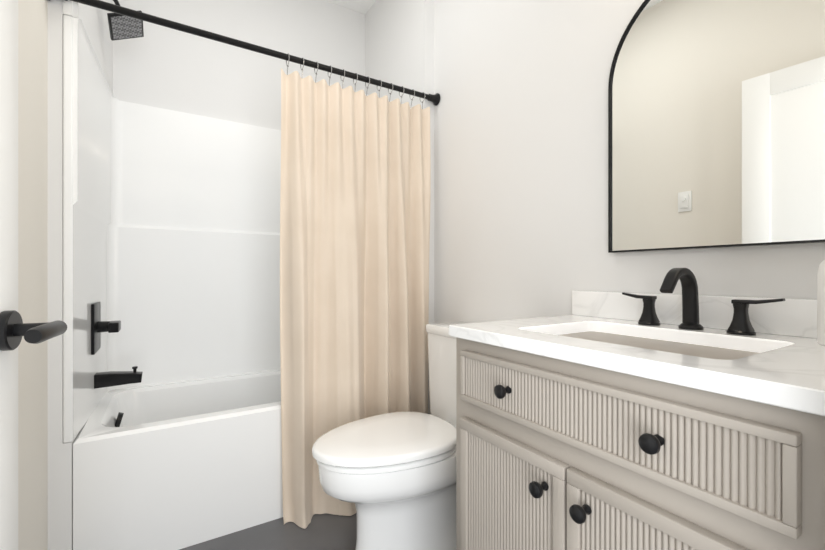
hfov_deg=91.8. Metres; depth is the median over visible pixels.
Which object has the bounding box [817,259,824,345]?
soap bottle
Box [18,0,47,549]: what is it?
wall
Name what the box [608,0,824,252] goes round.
mirror
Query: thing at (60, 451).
wall
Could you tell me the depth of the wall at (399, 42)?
2.21 m
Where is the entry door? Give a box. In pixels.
[0,0,66,549]
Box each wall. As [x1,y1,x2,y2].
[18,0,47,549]
[48,0,112,549]
[113,0,364,129]
[365,0,433,413]
[434,0,824,322]
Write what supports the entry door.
in the wall at (32, 268)
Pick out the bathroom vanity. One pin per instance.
(689, 418)
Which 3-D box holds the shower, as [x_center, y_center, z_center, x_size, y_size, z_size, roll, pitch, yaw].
[-0.730,-0.101,1.989,1.421,2.241,0.723,0,0,-32]
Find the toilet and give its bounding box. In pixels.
[312,321,468,549]
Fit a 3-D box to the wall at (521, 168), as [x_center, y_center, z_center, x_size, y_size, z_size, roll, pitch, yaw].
[0.404,-0.360,1.737,0.120,2.760,2.590,0,0,-32]
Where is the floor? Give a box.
[179,513,355,549]
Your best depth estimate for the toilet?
1.36 m
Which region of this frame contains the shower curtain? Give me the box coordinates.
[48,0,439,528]
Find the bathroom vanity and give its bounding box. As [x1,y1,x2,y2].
[449,268,824,549]
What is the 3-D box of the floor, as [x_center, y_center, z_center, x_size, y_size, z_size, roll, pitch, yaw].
[-0.294,1.070,1.306,1.760,0.100,2.590,0,0,-32]
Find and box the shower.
[63,0,282,549]
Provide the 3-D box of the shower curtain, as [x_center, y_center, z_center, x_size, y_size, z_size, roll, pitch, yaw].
[-0.502,0.040,1.642,1.514,1.952,0.208,0,0,-32]
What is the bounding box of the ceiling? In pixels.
[327,0,375,13]
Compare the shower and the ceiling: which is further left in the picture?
the shower
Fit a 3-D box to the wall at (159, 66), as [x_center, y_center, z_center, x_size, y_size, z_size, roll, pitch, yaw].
[-0.944,-0.360,2.356,1.520,2.760,0.120,0,0,-32]

